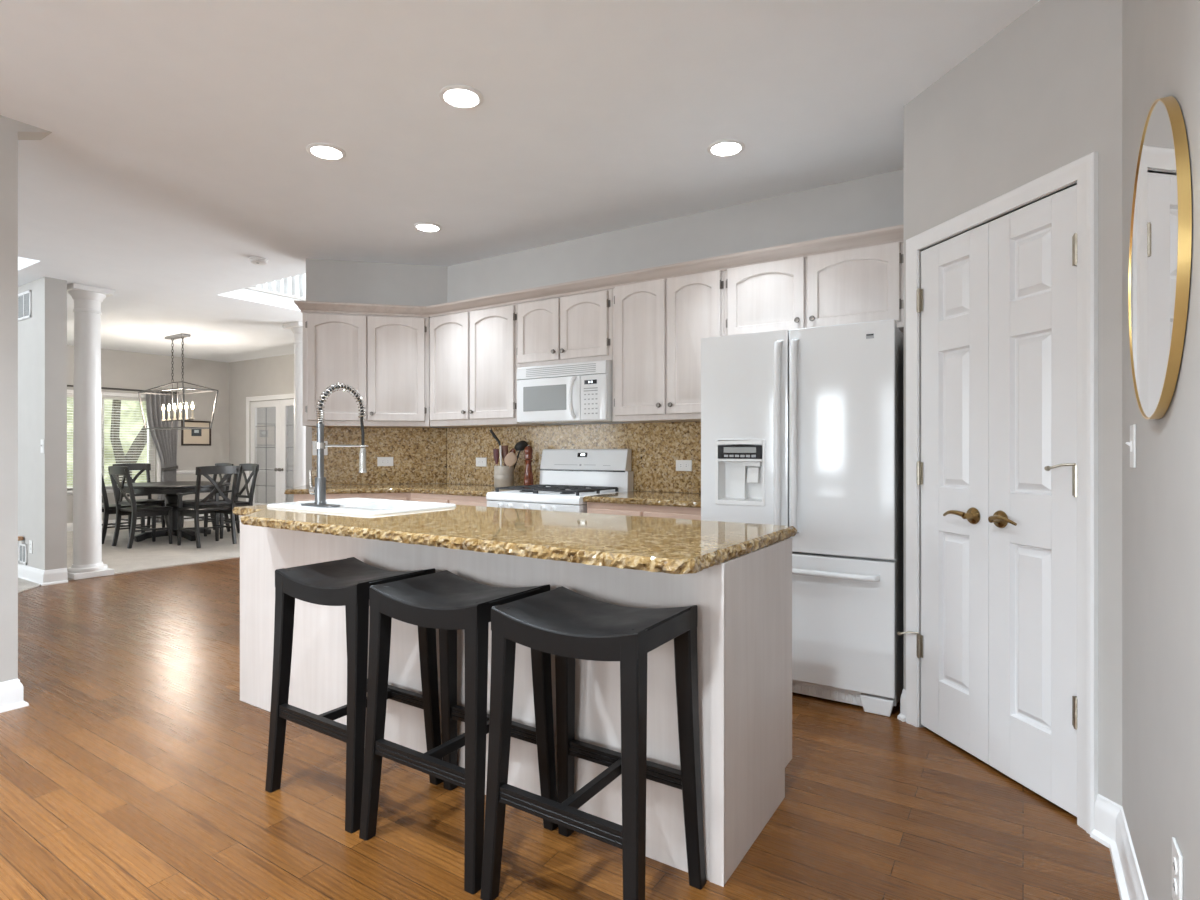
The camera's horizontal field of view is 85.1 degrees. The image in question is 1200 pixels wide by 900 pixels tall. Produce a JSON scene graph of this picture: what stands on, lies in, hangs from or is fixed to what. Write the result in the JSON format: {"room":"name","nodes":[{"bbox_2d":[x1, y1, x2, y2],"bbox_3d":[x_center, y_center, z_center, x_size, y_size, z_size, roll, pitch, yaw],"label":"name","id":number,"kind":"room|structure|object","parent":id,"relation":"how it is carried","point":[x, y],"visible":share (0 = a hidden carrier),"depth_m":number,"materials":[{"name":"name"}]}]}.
{"room":"kitchen","nodes":[
{"label":"kitchen","id":0,"kind":"room"},
{"bbox_2d":[0,115,51,682],"bbox_3d":[-4.189,-0.170,0.935,0.150,2.740,5.420,0,0,33],"label":"wall","id":1,"kind":"structure","parent":0,"point":[11,131],"depth_m":3.03,"materials":[{"name":"beige paint"}]},
{"bbox_2d":[0,679,28,712],"bbox_3d":[-4.202,1.135,0.885,0.182,0.130,5.322,0,0,33],"label":"baseboard","id":2,"kind":"structure","parent":1,"relation":"attached to","point":[11,692],"depth_m":3.03,"materials":[{"name":"white paint"}]},
{"bbox_2d":[18,277,66,569],"bbox_3d":[-6.045,-1.300,6.507,3.980,5.000,0.360,0,0,33],"label":"wall","id":3,"kind":"structure","parent":0,"point":[42,337],"depth_m":5.91,"materials":[{"name":"beige paint"}]},
{"bbox_2d":[18,536,24,543],"bbox_3d":[-5.385,0.833,6.064,0.068,0.070,0.068,0,0,33],"label":"night light","id":4,"kind":"object","parent":3,"relation":"attached to","point":[21,540],"visible":0.81,"depth_m":6.06,"materials":[{"name":"white plastic"}]},
{"bbox_2d":[18,542,27,564],"bbox_3d":[-5.374,0.965,6.090,0.204,0.194,0.010,0,0,33],"label":"air vent","id":5,"kind":"object","parent":3,"relation":"in","point":[22,548],"visible":0.98,"depth_m":6.08,"materials":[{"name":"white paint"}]},
{"bbox_2d":[18,290,31,320],"bbox_3d":[-5.348,-1.340,6.074,0.344,0.254,0.010,0,0,33],"label":"air vent","id":6,"kind":"object","parent":3,"relation":"in","point":[24,298],"visible":0.89,"depth_m":6.06,"materials":[{"name":"white metal"}]},
{"bbox_2d":[19,293,28,316],"bbox_3d":[-5.347,-1.340,6.077,0.300,0.210,0.003,0,0,33],"label":"grille","id":7,"kind":"object","parent":6,"relation":"attached to","point":[23,297],"depth_m":6.07,"materials":[{"name":"white metal"}]},
{"bbox_2d":[29,540,32,552],"bbox_3d":[-5.210,0.885,5.985,0.075,0.118,0.008,0,0,33],"label":"wall outlet","id":8,"kind":"object","parent":3,"relation":"attached to","point":[30,541],"visible":1,"depth_m":5.98,"materials":[{"name":"white plastic"}]},
{"bbox_2d":[41,439,43,452],"bbox_3d":[-4.977,-0.035,5.829,0.075,0.118,0.019,0,0,33],"label":"light switch","id":9,"kind":"object","parent":3,"relation":"attached to","point":[42,440],"visible":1,"depth_m":5.83,"materials":[{"name":"white plastic"}]},
{"bbox_2d":[18,563,67,585],"bbox_3d":[-6.271,1.135,6.754,3.332,0.130,0.192,0,0,33],"label":"baseboard","id":10,"kind":"structure","parent":3,"relation":"attached to","point":[54,576],"depth_m":5.89,"materials":[{"name":"white paint"}]},
{"bbox_2d":[18,518,239,592],"bbox_3d":[-6.727,1.194,7.210,5.270,0.012,13.200,0,0,33],"label":"carpet","id":11,"kind":"structure","parent":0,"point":[146,554],"depth_m":7.58,"materials":[{"name":"beige carpet"}]},
{"bbox_2d":[67,283,114,579],"bbox_3d":[-4.893,-0.170,6.244,0.330,2.739,0.330,0,0,33],"label":"round column","id":12,"kind":"structure","parent":11,"relation":"on","point":[87,446],"depth_m":6.16,"materials":[{"name":"white paint"}]},
{"bbox_2d":[102,475,145,543],"bbox_3d":[-6.335,0.692,8.538,0.480,0.998,0.554,0,0,35],"label":"dining chair","id":13,"kind":"object","parent":11,"relation":"on","point":[107,508],"visible":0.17,"depth_m":8.31,"materials":[{"name":"black paint"}]},
{"bbox_2d":[112,463,164,527],"bbox_3d":[-6.625,0.692,9.407,0.554,0.998,0.480,0,0,33],"label":"dining chair","id":14,"kind":"object","parent":11,"relation":"on","point":[142,467],"visible":0.43,"depth_m":9.52,"materials":[{"name":"black paint"}]},
{"bbox_2d":[108,466,172,548],"bbox_3d":[-5.735,0.692,8.162,0.480,0.998,0.554,0,0,31],"label":"dining chair","id":15,"kind":"object","parent":11,"relation":"on","point":[134,511],"visible":1,"depth_m":8.07,"materials":[{"name":"black paint"}]},
{"bbox_2d":[117,481,230,541],"bbox_3d":[-5.736,0.818,8.808,1.490,0.730,1.200,0,0,33],"label":"dining table","id":16,"kind":"object","parent":11,"relation":"on","point":[170,489],"visible":0.58,"depth_m":8.56,"materials":[{"name":"black paint"}]},
{"bbox_2d":[182,463,232,531],"bbox_3d":[-5.677,0.692,9.451,0.480,0.998,0.554,0,0,33],"label":"dining chair","id":17,"kind":"object","parent":11,"relation":"on","point":[185,503],"visible":0.37,"depth_m":9.48,"materials":[{"name":"black paint"}]},
{"bbox_2d":[176,466,239,547],"bbox_3d":[-4.911,0.692,8.203,0.557,0.998,0.542,0,0,33],"label":"dining chair","id":18,"kind":"object","parent":11,"relation":"on","point":[194,511],"visible":0.99,"depth_m":8.13,"materials":[{"name":"black paint"}]},
{"bbox_2d":[204,464,258,538],"bbox_3d":[-5.114,0.692,9.088,0.480,0.998,0.554,0,0,33],"label":"dining chair","id":19,"kind":"object","parent":11,"relation":"on","point":[254,468],"visible":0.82,"depth_m":9.15,"materials":[{"name":"black paint"}]},
{"bbox_2d":[67,345,228,522],"bbox_3d":[-7.621,-0.170,9.980,0.140,2.740,4.080,0,0,33],"label":"wall","id":20,"kind":"structure","parent":0,"point":[119,369],"depth_m":10.88,"materials":[{"name":"beige paint"}]},
{"bbox_2d":[67,394,154,490],"bbox_3d":[-7.783,-0.115,9.758,0.070,1.430,2.030,0,0,33],"label":"window","id":21,"kind":"structure","parent":20,"relation":"in","point":[102,401],"depth_m":10.52,"materials":[{"name":"white paint"}]},
{"bbox_2d":[67,395,73,488],"bbox_3d":[-7.938,-0.119,9.405,0.046,1.382,1.230,0,0,33],"label":"window blind","id":22,"kind":"object","parent":21,"relation":"attached to","point":[72,396],"visible":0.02,"depth_m":9.61,"materials":[{"name":"white plastic"}]},
{"bbox_2d":[101,397,154,486],"bbox_3d":[-7.390,-0.119,10.253,0.046,1.382,0.730,0,0,33],"label":"window blind","id":23,"kind":"object","parent":21,"relation":"attached to","point":[108,398],"visible":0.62,"depth_m":10.20,"materials":[{"name":"white plastic"}]},
{"bbox_2d":[67,389,160,494],"bbox_3d":[-7.703,-0.115,9.705,0.022,1.542,2.142,0,0,33],"label":"trim","id":24,"kind":"structure","parent":20,"relation":"attached to","point":[68,390],"depth_m":10.22,"materials":[{"name":"white paint"}]},
{"bbox_2d":[67,385,178,393],"bbox_3d":[-7.686,-0.935,9.659,0.100,0.052,2.671,0,0,33],"label":"curtain rod","id":25,"kind":"object","parent":20,"relation":"attached to","point":[67,385],"visible":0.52,"depth_m":10.13,"materials":[{"name":"metal"}]},
{"bbox_2d":[146,391,178,522],"bbox_3d":[-7.067,0.105,10.563,0.124,2.121,0.486,0,0,33],"label":"curtain","id":26,"kind":"object","parent":25,"relation":"hanging from","point":[165,441],"visible":0.66,"depth_m":10.58,"materials":[{"name":"grey fabric"}]},
{"bbox_2d":[67,514,239,530],"bbox_3d":[-7.314,1.135,9.811,0.560,0.130,3.730,0,0,33],"label":"baseboard","id":27,"kind":"structure","parent":20,"relation":"attached to","point":[69,525],"depth_m":10.19,"materials":[{"name":"white paint"}]},
{"bbox_2d":[181,420,210,445],"bbox_3d":[-6.824,-0.285,11.060,0.024,0.420,0.470,0,0,33],"label":"framed picture","id":28,"kind":"object","parent":20,"relation":"attached to","point":[189,437],"visible":0.85,"depth_m":11.06},
{"bbox_2d":[191,429,201,435],"bbox_3d":[-6.825,-0.302,11.061,0.003,0.135,0.160,0,0,33],"label":"print","id":29,"kind":"object","parent":28,"relation":"attached to","point":[194,432],"depth_m":11.06},
{"bbox_2d":[176,470,245,473],"bbox_3d":[-6.586,0.370,10.936,0.560,0.060,1.050,0,0,33],"label":"trim","id":30,"kind":"structure","parent":20,"relation":"attached to","point":[179,471],"depth_m":10.93,"materials":[{"name":"white paint"}]},
{"bbox_2d":[229,354,293,502],"bbox_3d":[-3.656,-0.170,9.749,7.070,2.740,0.140,0,0,33],"label":"wall","id":31,"kind":"structure","parent":0,"point":[274,375],"depth_m":11.24,"materials":[{"name":"beige paint"}]},
{"bbox_2d":[251,400,280,505],"bbox_3d":[-5.610,0.183,10.935,0.894,2.016,0.103,0,0,33],"label":"door","id":32,"kind":"structure","parent":31,"relation":"in","point":[272,403],"depth_m":10.96,"materials":[{"name":"white paint"}]},
{"bbox_2d":[246,393,293,501],"bbox_3d":[-5.240,0.148,10.678,1.949,2.104,0.022,0,0,33],"label":"trim","id":33,"kind":"structure","parent":31,"relation":"attached to","point":[281,396],"depth_m":11.17,"materials":[{"name":"white paint"}]},
{"bbox_2d":[278,399,293,502],"bbox_3d":[-4.855,0.183,10.446,0.894,2.016,0.103,0,0,33],"label":"door","id":34,"kind":"structure","parent":31,"relation":"in","point":[285,403],"depth_m":10.65,"materials":[{"name":"white paint"}]},
{"bbox_2d":[258,406,293,503],"bbox_3d":[-4.432,-0.170,12.020,4.100,2.740,2.830,0,0,33],"label":"wall","id":35,"kind":"structure","parent":0,"point":[271,411],"depth_m":12.63,"materials":[{"name":"beige paint"}]},
{"bbox_2d":[252,274,302,297],"bbox_3d":[-3.257,-2.820,7.788,4.270,2.560,3.000,0,0,33],"label":"wall","id":36,"kind":"structure","parent":0,"point":[300,277],"depth_m":9.51,"materials":[{"name":"white paint"}]},
{"bbox_2d":[306,259,446,484],"bbox_3d":[-1.790,-0.170,5.451,1.209,2.740,0.130,0,0,-12],"label":"wall","id":37,"kind":"structure","parent":0,"point":[326,280],"depth_m":5.37,"materials":[{"name":"beige paint"}]},
{"bbox_2d":[303,312,430,427],"bbox_3d":[-1.829,-0.627,5.188,0.931,0.885,0.364,0,0,-12],"label":"upper cabinet","id":38,"kind":"object","parent":37,"relation":"attached to","point":[386,359],"visible":0.8,"depth_m":5.05,"materials":[{"name":"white wood"}]},
{"bbox_2d":[312,427,446,484],"bbox_3d":[-1.798,0.048,5.372,1.060,0.463,0.018,0,0,-12],"label":"backsplash","id":39,"kind":"structure","parent":37,"relation":"attached to","point":[419,455],"depth_m":5.37,"materials":[{"name":"brown stone"}]},
{"bbox_2d":[312,441,327,454],"bbox_3d":[-2.252,-0.015,5.256,0.115,0.115,0.019,0,0,-12],"label":"light switch","id":40,"kind":"object","parent":39,"relation":"attached to","point":[314,451],"visible":0.57,"depth_m":5.25,"materials":[{"name":"white plastic"}]},
{"bbox_2d":[377,457,392,465],"bbox_3d":[-1.761,0.095,5.366,0.125,0.075,0.008,0,0,-12],"label":"wall outlet","id":41,"kind":"object","parent":39,"relation":"attached to","point":[381,461],"visible":1,"depth_m":5.36,"materials":[{"name":"white plastic"}]},
{"bbox_2d":[0,0,1039,362],"bbox_3d":[-3.566,-1.600,5.165,12.400,0.120,13.400,0,0,33],"label":"ceiling","id":42,"kind":"structure","parent":0,"point":[175,155],"depth_m":3.06,"materials":[{"name":"paint"}]},
{"bbox_2d":[138,333,217,429],"bbox_3d":[-5.683,-0.911,8.798,1.255,1.256,0.435,0,0,33],"label":"lantern chandelier","id":43,"kind":"object","parent":42,"relation":"hanging from","point":[183,414],"visible":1,"depth_m":8.75,"materials":[{"name":"grey metal"}]},
{"bbox_2d":[161,405,164,420],"bbox_3d":[-6.019,-0.514,9.015,0.048,0.228,0.047,0,0,33],"label":"candle","id":44,"kind":"object","parent":43,"relation":"on","point":[163,408],"depth_m":9.00,"materials":[{"name":"white wax"}]},
{"bbox_2d":[167,405,170,420],"bbox_3d":[-5.884,-0.514,8.928,0.048,0.228,0.047,0,0,33],"label":"candle","id":45,"kind":"object","parent":43,"relation":"on","point":[168,419],"depth_m":8.91,"materials":[{"name":"white wax"}]},
{"bbox_2d":[173,404,176,419],"bbox_3d":[-5.750,-0.514,8.841,0.048,0.228,0.047,0,0,33],"label":"candle","id":46,"kind":"object","parent":43,"relation":"on","point":[174,407],"depth_m":8.83,"materials":[{"name":"white wax"}]},
{"bbox_2d":[178,403,181,419],"bbox_3d":[-5.616,-0.514,8.754,0.048,0.228,0.047,0,0,33],"label":"candle","id":47,"kind":"object","parent":43,"relation":"on","point":[180,406],"depth_m":8.74,"materials":[{"name":"white wax"}]},
{"bbox_2d":[185,403,187,419],"bbox_3d":[-5.481,-0.514,8.667,0.048,0.228,0.047,0,0,33],"label":"candle","id":48,"kind":"object","parent":43,"relation":"on","point":[186,406],"depth_m":8.66,"materials":[{"name":"white wax"}]},
{"bbox_2d":[190,402,193,418],"bbox_3d":[-5.347,-0.514,8.580,0.048,0.228,0.047,0,0,33],"label":"candle","id":49,"kind":"object","parent":43,"relation":"on","point":[192,406],"depth_m":8.57,"materials":[{"name":"white wax"}]},
{"bbox_2d":[249,256,267,264],"bbox_3d":[-2.749,-1.518,5.268,0.136,0.044,0.135,0,0,33],"label":"smoke detector","id":50,"kind":"object","parent":42,"relation":"attached to","point":[255,260],"visible":1,"depth_m":5.23,"materials":[{"name":"white paint"}]},
{"bbox_2d":[244,273,305,300],"bbox_3d":[-3.085,-2.126,7.659,0.110,0.929,2.670,0,0,33],"label":"balcony railing","id":51,"kind":"object","parent":42,"relation":"on","point":[256,288],"visible":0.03,"depth_m":7.13,"materials":[{"name":"beige paint"}]},
{"bbox_2d":[306,143,345,159],"bbox_3d":[-1.410,-1.535,3.372,0.190,0.010,0.190,0,0,33],"label":"recessed light","id":52,"kind":"object","parent":42,"relation":"in","point":[325,151],"visible":1,"depth_m":3.36,"materials":[{"name":"white paint"}]},
{"bbox_2d":[414,222,441,231],"bbox_3d":[-1.188,-1.535,4.515,0.190,0.010,0.190,0,0,33],"label":"recessed light","id":53,"kind":"object","parent":42,"relation":"in","point":[422,226],"visible":1,"depth_m":4.51,"materials":[{"name":"white paint"}]},
{"bbox_2d":[439,85,483,108],"bbox_3d":[-0.604,-1.535,2.850,0.190,0.010,0.190,0,0,33],"label":"recessed light","id":54,"kind":"object","parent":42,"relation":"in","point":[457,96],"visible":1,"depth_m":2.84,"materials":[{"name":"white paint"}]},
{"bbox_2d":[707,139,744,156],"bbox_3d":[0.642,-1.535,3.330,0.190,0.010,0.190,0,0,33],"label":"recessed light","id":55,"kind":"object","parent":42,"relation":"in","point":[725,147],"visible":1,"depth_m":3.32,"materials":[{"name":"white paint"}]},
{"bbox_2d":[0,557,1119,899],"bbox_3d":[-3.369,1.260,4.919,13.400,0.120,13.800,0,0,33],"label":"floor","id":56,"kind":"structure","parent":0,"point":[134,767],"depth_m":2.18,"materials":[{"name":"brown wood"}]},
{"bbox_2d":[283,322,305,501],"bbox_3d":[-3.659,-0.170,8.060,0.330,2.739,0.330,0,0,33],"label":"round column","id":57,"kind":"structure","parent":56,"relation":"on","point":[299,470],"depth_m":7.96,"materials":[{"name":"white paint"}]},
{"bbox_2d":[265,557,442,832],"bbox_3d":[-0.874,0.812,2.340,0.486,0.775,0.390,0,0,33],"label":"bar stool","id":58,"kind":"object","parent":56,"relation":"on","point":[346,582],"visible":0.88,"depth_m":2.29,"materials":[{"name":"black wood"}]},
{"bbox_2d":[294,493,486,506],"bbox_3d":[-1.374,0.758,5.010,1.952,0.884,0.980,0,0,11],"label":"base cabinet","id":59,"kind":"object","parent":56,"relation":"on","point":[438,498],"visible":0.09,"depth_m":4.71,"materials":[{"name":"white wood"}]},
{"bbox_2d":[284,483,529,496],"bbox_3d":[-1.395,0.297,4.998,1.999,0.034,1.009,0,0,9],"label":"countertop","id":60,"kind":"structure","parent":59,"relation":"on","point":[436,488],"depth_m":4.76,"materials":[{"name":"brown stone"}]},
{"bbox_2d":[494,466,513,486],"bbox_3d":[-0.724,0.199,4.937,0.152,0.160,0.152,0,0,33],"label":"utensil crock","id":61,"kind":"object","parent":60,"relation":"on","point":[503,476],"visible":0.82,"depth_m":4.87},
{"bbox_2d":[489,429,501,465],"bbox_3d":[-0.779,0.054,4.903,0.100,0.419,0.022,0,0,-1],"label":"spatula","id":62,"kind":"object","parent":61,"relation":"in","point":[491,431],"visible":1,"depth_m":4.90,"materials":[{"name":"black plastic"}]},
{"bbox_2d":[493,449,498,465],"bbox_3d":[-0.779,0.127,4.907,0.044,0.272,0.014,0,0,-8],"label":"spatula","id":63,"kind":"object","parent":61,"relation":"in","point":[495,451],"visible":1,"depth_m":4.90,"materials":[{"name":"brown wood"}]},
{"bbox_2d":[502,445,507,465],"bbox_3d":[-0.717,0.115,4.930,0.051,0.297,0.021,0,0,0],"label":"wooden paddle","id":64,"kind":"object","parent":61,"relation":"in","point":[504,447],"visible":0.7,"depth_m":4.93,"materials":[{"name":"brown wood"}]},
{"bbox_2d":[504,452,516,468],"bbox_3d":[-0.667,0.140,4.883,0.094,0.247,0.027,0,0,13],"label":"wooden spoon","id":65,"kind":"object","parent":61,"relation":"in","point":[510,459],"visible":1,"depth_m":4.88,"materials":[{"name":"brown wood"}]},
{"bbox_2d":[514,441,527,468],"bbox_3d":[-0.623,0.097,4.957,0.153,0.336,0.056,0,0,-6],"label":"ladle","id":66,"kind":"object","parent":61,"relation":"in","point":[520,446],"visible":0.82,"depth_m":4.95,"materials":[{"name":"black plastic"}]},
{"bbox_2d":[523,445,533,484],"bbox_3d":[-0.525,0.120,4.812,0.080,0.319,0.080,0,0,33],"label":"pepper mill","id":67,"kind":"object","parent":60,"relation":"on","point":[528,451],"visible":0.94,"depth_m":4.79,"materials":[{"name":"red wood"}]},
{"bbox_2d":[359,570,557,894],"bbox_3d":[-0.439,0.812,2.059,0.486,0.775,0.390,0,0,33],"label":"bar stool","id":68,"kind":"object","parent":56,"relation":"on","point":[448,602],"visible":0.88,"depth_m":2.02,"materials":[{"name":"black wood"}]},
{"bbox_2d":[240,515,791,886],"bbox_3d":[-0.507,0.756,2.753,2.464,0.888,0.690,0,0,33],"label":"base cabinet","id":69,"kind":"object","parent":56,"relation":"on","point":[744,602],"visible":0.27,"depth_m":2.09,"materials":[{"name":"white wood"}]},
{"bbox_2d":[232,505,796,573],"bbox_3d":[-0.591,0.293,2.671,2.530,0.036,0.912,0,0,33],"label":"countertop","id":70,"kind":"structure","parent":69,"relation":"on","point":[652,544],"depth_m":2.18,"materials":[{"name":"brown stone"}]},
{"bbox_2d":[301,383,367,507],"bbox_3d":[-1.243,-0.031,3.150,0.250,0.584,0.293,0,0,33],"label":"spring faucet","id":71,"kind":"object","parent":70,"relation":"on","point":[319,490],"visible":1,"depth_m":3.05,"materials":[{"name":"grey metal"}]},
{"bbox_2d":[267,498,455,514],"bbox_3d":[-1.159,0.358,3.179,0.800,0.193,0.530,0,0,33],"label":"sink","id":72,"kind":"object","parent":70,"relation":"in","point":[358,506],"visible":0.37,"depth_m":3.14,"materials":[{"name":"white ceramic"}]},
{"bbox_2d":[486,449,632,512],"bbox_3d":[-0.279,0.587,4.390,0.754,1.187,0.713,0,0,33],"label":"gas range","id":73,"kind":"object","parent":56,"relation":"on","point":[567,476],"visible":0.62,"depth_m":4.47,"materials":[{"name":"white metal"}]},
{"bbox_2d":[486,489,626,504],"bbox_3d":[-0.283,0.306,4.385,0.754,0.052,0.586,0,0,33],"label":"cooktop","id":74,"kind":"object","parent":73,"relation":"in","point":[512,496],"depth_m":4.18,"materials":[{"name":"white metal"}]},
{"bbox_2d":[480,586,705,899],"bbox_3d":[-0.013,0.812,1.783,0.486,0.775,0.390,0,0,33],"label":"bar stool","id":75,"kind":"object","parent":56,"relation":"on","point":[569,625],"visible":1,"depth_m":1.74,"materials":[{"name":"black wood"}]},
{"bbox_2d":[587,502,700,519],"bbox_3d":[0.405,0.758,4.007,0.794,0.884,0.659,0,0,33],"label":"base cabinet","id":76,"kind":"object","parent":56,"relation":"on","point":[691,513],"visible":0.09,"depth_m":3.76,"materials":[{"name":"beige wood"}]},
{"bbox_2d":[583,491,700,507],"bbox_3d":[0.406,0.297,4.011,0.803,0.034,0.649,0,0,33],"label":"countertop","id":77,"kind":"structure","parent":76,"relation":"on","point":[676,499],"depth_m":3.85,"materials":[{"name":"brown stone"}]},
{"bbox_2d":[701,319,903,716],"bbox_3d":[1.102,0.307,3.451,0.935,1.785,0.799,0,0,33],"label":"refrigerator","id":78,"kind":"object","parent":56,"relation":"on","point":[802,429],"visible":0.64,"depth_m":3.09,"materials":[{"name":"white metal"}]},
{"bbox_2d":[447,169,903,427],"bbox_3d":[0.609,-0.170,4.347,4.500,2.740,0.130,0,0,33],"label":"wall","id":79,"kind":"structure","parent":0,"point":[876,201],"depth_m":4.26,"materials":[{"name":"beige paint"}]},
{"bbox_2d":[429,304,543,427],"bbox_3d":[-0.897,-0.627,5.024,0.892,0.885,0.365,0,0,33],"label":"upper cabinet","id":80,"kind":"object","parent":79,"relation":"attached to","point":[473,354],"visible":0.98,"depth_m":4.87,"materials":[{"name":"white wood"}]},
{"bbox_2d":[517,289,611,367],"bbox_3d":[-0.185,-0.826,4.564,0.798,0.488,0.365,0,0,33],"label":"upper cabinet","id":81,"kind":"object","parent":79,"relation":"attached to","point":[575,328],"visible":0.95,"depth_m":4.41,"materials":[{"name":"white wood"}]},
{"bbox_2d":[517,360,619,423],"bbox_3d":[-0.187,-0.386,4.514,0.738,0.387,0.448,0,0,33],"label":"microwave oven","id":82,"kind":"object","parent":81,"relation":"attached to","point":[579,392],"visible":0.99,"depth_m":4.35,"materials":[{"name":"white plastic"}]},
{"bbox_2d":[447,421,700,492],"bbox_3d":[-0.179,0.048,4.768,2.609,0.463,0.018,0,0,33],"label":"backsplash","id":83,"kind":"structure","parent":79,"relation":"attached to","point":[656,448],"depth_m":4.66,"materials":[{"name":"brown stone"}]},
{"bbox_2d":[476,458,486,466],"bbox_3d":[-0.955,0.097,5.253,0.115,0.072,0.008,0,0,33],"label":"wall outlet","id":84,"kind":"object","parent":83,"relation":"attached to","point":[480,462],"visible":1,"depth_m":5.25,"materials":[{"name":"white plastic"}]},
{"bbox_2d":[676,460,691,470],"bbox_3d":[0.548,0.102,4.281,0.115,0.072,0.008,0,0,33],"label":"wall outlet","id":85,"kind":"object","parent":83,"relation":"attached to","point":[681,465],"visible":1,"depth_m":4.28,"materials":[{"name":"white plastic"}]},
{"bbox_2d":[612,270,723,422],"bbox_3d":[0.473,-0.627,4.138,0.766,0.885,0.365,0,0,33],"label":"upper cabinet","id":86,"kind":"object","parent":79,"relation":"attached to","point":[659,326],"visible":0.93,"depth_m":4.02,"materials":[{"name":"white wood"}]},
{"bbox_2d":[724,241,903,335],"bbox_3d":[1.220,-0.845,3.655,1.011,0.450,0.365,0,0,33],"label":"upper cabinet","id":87,"kind":"object","parent":79,"relation":"attached to","point":[863,284],"visible":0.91,"depth_m":3.51,"materials":[{"name":"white wood"}]},
{"bbox_2d":[294,224,903,316],"bbox_3d":[-0.345,-1.083,4.387,4.410,0.077,0.614,0,0,24],"label":"trim","id":88,"kind":"structure","parent":87,"relation":"attached to","point":[891,234],"depth_m":4.14,"materials":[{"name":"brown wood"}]},
{"bbox_2d":[904,0,1121,805],"bbox_3d":[1.556,-0.170,2.758,0.424,2.740,1.579,0,0,6],"label":"wall","id":89,"kind":"structure","parent":0,"point":[1043,94],"depth_m":2.18,"materials":[{"name":"beige paint"}]},
{"bbox_2d":[897,689,905,721],"bbox_3d":[1.349,1.135,2.909,0.032,0.130,0.038,0,0,-12],"label":"baseboard","id":90,"kind":"structure","parent":89,"relation":"attached to","point":[902,716],"depth_m":2.91,"materials":[{"name":"white paint"}]},
{"bbox_2d":[897,223,988,763],"bbox_3d":[1.402,0.164,2.676,0.103,2.046,0.434,0,0,-12],"label":"door","id":91,"kind":"structure","parent":89,"relation":"in","point":[952,300],"depth_m":2.63,"materials":[{"name":"white paint"}]},
{"bbox_2d":[906,152,1097,833],"bbox_3d":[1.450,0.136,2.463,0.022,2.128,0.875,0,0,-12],"label":"trim","id":92,"kind":"structure","parent":89,"relation":"attached to","point":[1084,170],"depth_m":2.08,"materials":[{"name":"white paint"}]},
{"bbox_2d":[988,185,1076,816],"bbox_3d":[1.489,0.164,2.273,0.103,2.046,0.386,0,0,-12],"label":"door","id":93,"kind":"structure","parent":89,"relation":"in","point":[1032,519],"depth_m":2.26,"materials":[{"name":"white paint"}]},
{"bbox_2d":[1122,0,1199,899],"bbox_3d":[0.201,-0.170,-0.279,0.140,2.740,8.350,0,0,33],"label":"wall","id":94,"kind":"structure","parent":0,"point":[1161,38],"depth_m":1.40,"materials":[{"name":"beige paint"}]},
{"bbox_2d":[1090,794,1147,899],"bbox_3d":[-0.269,1.135,-0.807,0.076,0.130,6.753,0,0,33],"label":"baseboard","id":95,"kind":"structure","parent":94,"relation":"attached to","point":[1111,830],"depth_m":1.88,"materials":[{"name":"white paint"}]},
{"bbox_2d":[1125,424,1135,467],"bbox_3d":[1.421,-0.010,1.754,0.019,0.115,0.072,0,0,33],"label":"light switch","id":96,"kind":"object","parent":94,"relation":"attached to","point":[1132,444],"visible":1,"depth_m":1.74,"materials":[{"name":"white plastic"}]},
{"bbox_2d":[1128,96,1191,418],"bbox_3d":[1.207,-0.402,1.425,0.018,0.670,0.656,0,0,33],"label":"round mirror","id":97,"kind":"object","parent":94,"relation":"attached to","point":[1159,269],"visible":1,"depth_m":1.34,"materials":[{"name":"gold metal"}]},
{"bbox_2d":[1172,837,1182,899],"bbox_3d":[1.100,0.815,1.248,0.008,0.118,0.075,0,0,33],"label":"wall outlet","id":98,"kind":"object","parent":94,"relation":"attached to","point":[1177,858],"visible":1,"depth_m":1.24,"materials":[{"name":"white plastic"}]},
{"bbox_2d":[1172,857,1176,874],"bbox_3d":[1.098,0.795,1.249,0.004,0.031,0.031,0,0,33],"label":"socket","id":99,"kind":"object","parent":98,"relation":"attached to","point":[1174,859],"depth_m":1.25,"materials":[{"name":"white plastic"}]},
{"bbox_2d":[1172,878,1176,896],"bbox_3d":[1.098,0.835,1.249,0.004,0.031,0.031,0,0,33],"label":"socket","id":100,"kind":"object","parent":98,"relation":"attached to","point":[1174,880],"depth_m":1.25,"materials":[{"name":"white plastic"}]},
{"label":"outside","id":101,"kind":"structure","parent":0,"visible":0},
{"bbox_3d":[-15.488,1.500,18.357,22.050,0.100,38.000,0,0,33],"label":"ground","id":102,"kind":"structure","parent":101,"visible":0},
{"bbox_2d":[67,397,146,486],"bbox_3d":[-11.219,-0.650,18.573,1.584,4.200,18.000,0,0,33],"label":"hedge","id":103,"kind":"object","parent":102,"relation":"on","point":[109,454],"visible":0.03,"depth_m":16.33,"materials":[{"name":"green plant"}]},
{"bbox_2d":[110,400,146,482],"bbox_3d":[-9.236,-1.341,13.761,1.588,5.582,2.482,0,0,33],"label":"tree","id":104,"kind":"object","parent":102,"relation":"on","point":[115,409],"visible":0.02,"depth_m":13.06,"materials":[{"name":"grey plant"}]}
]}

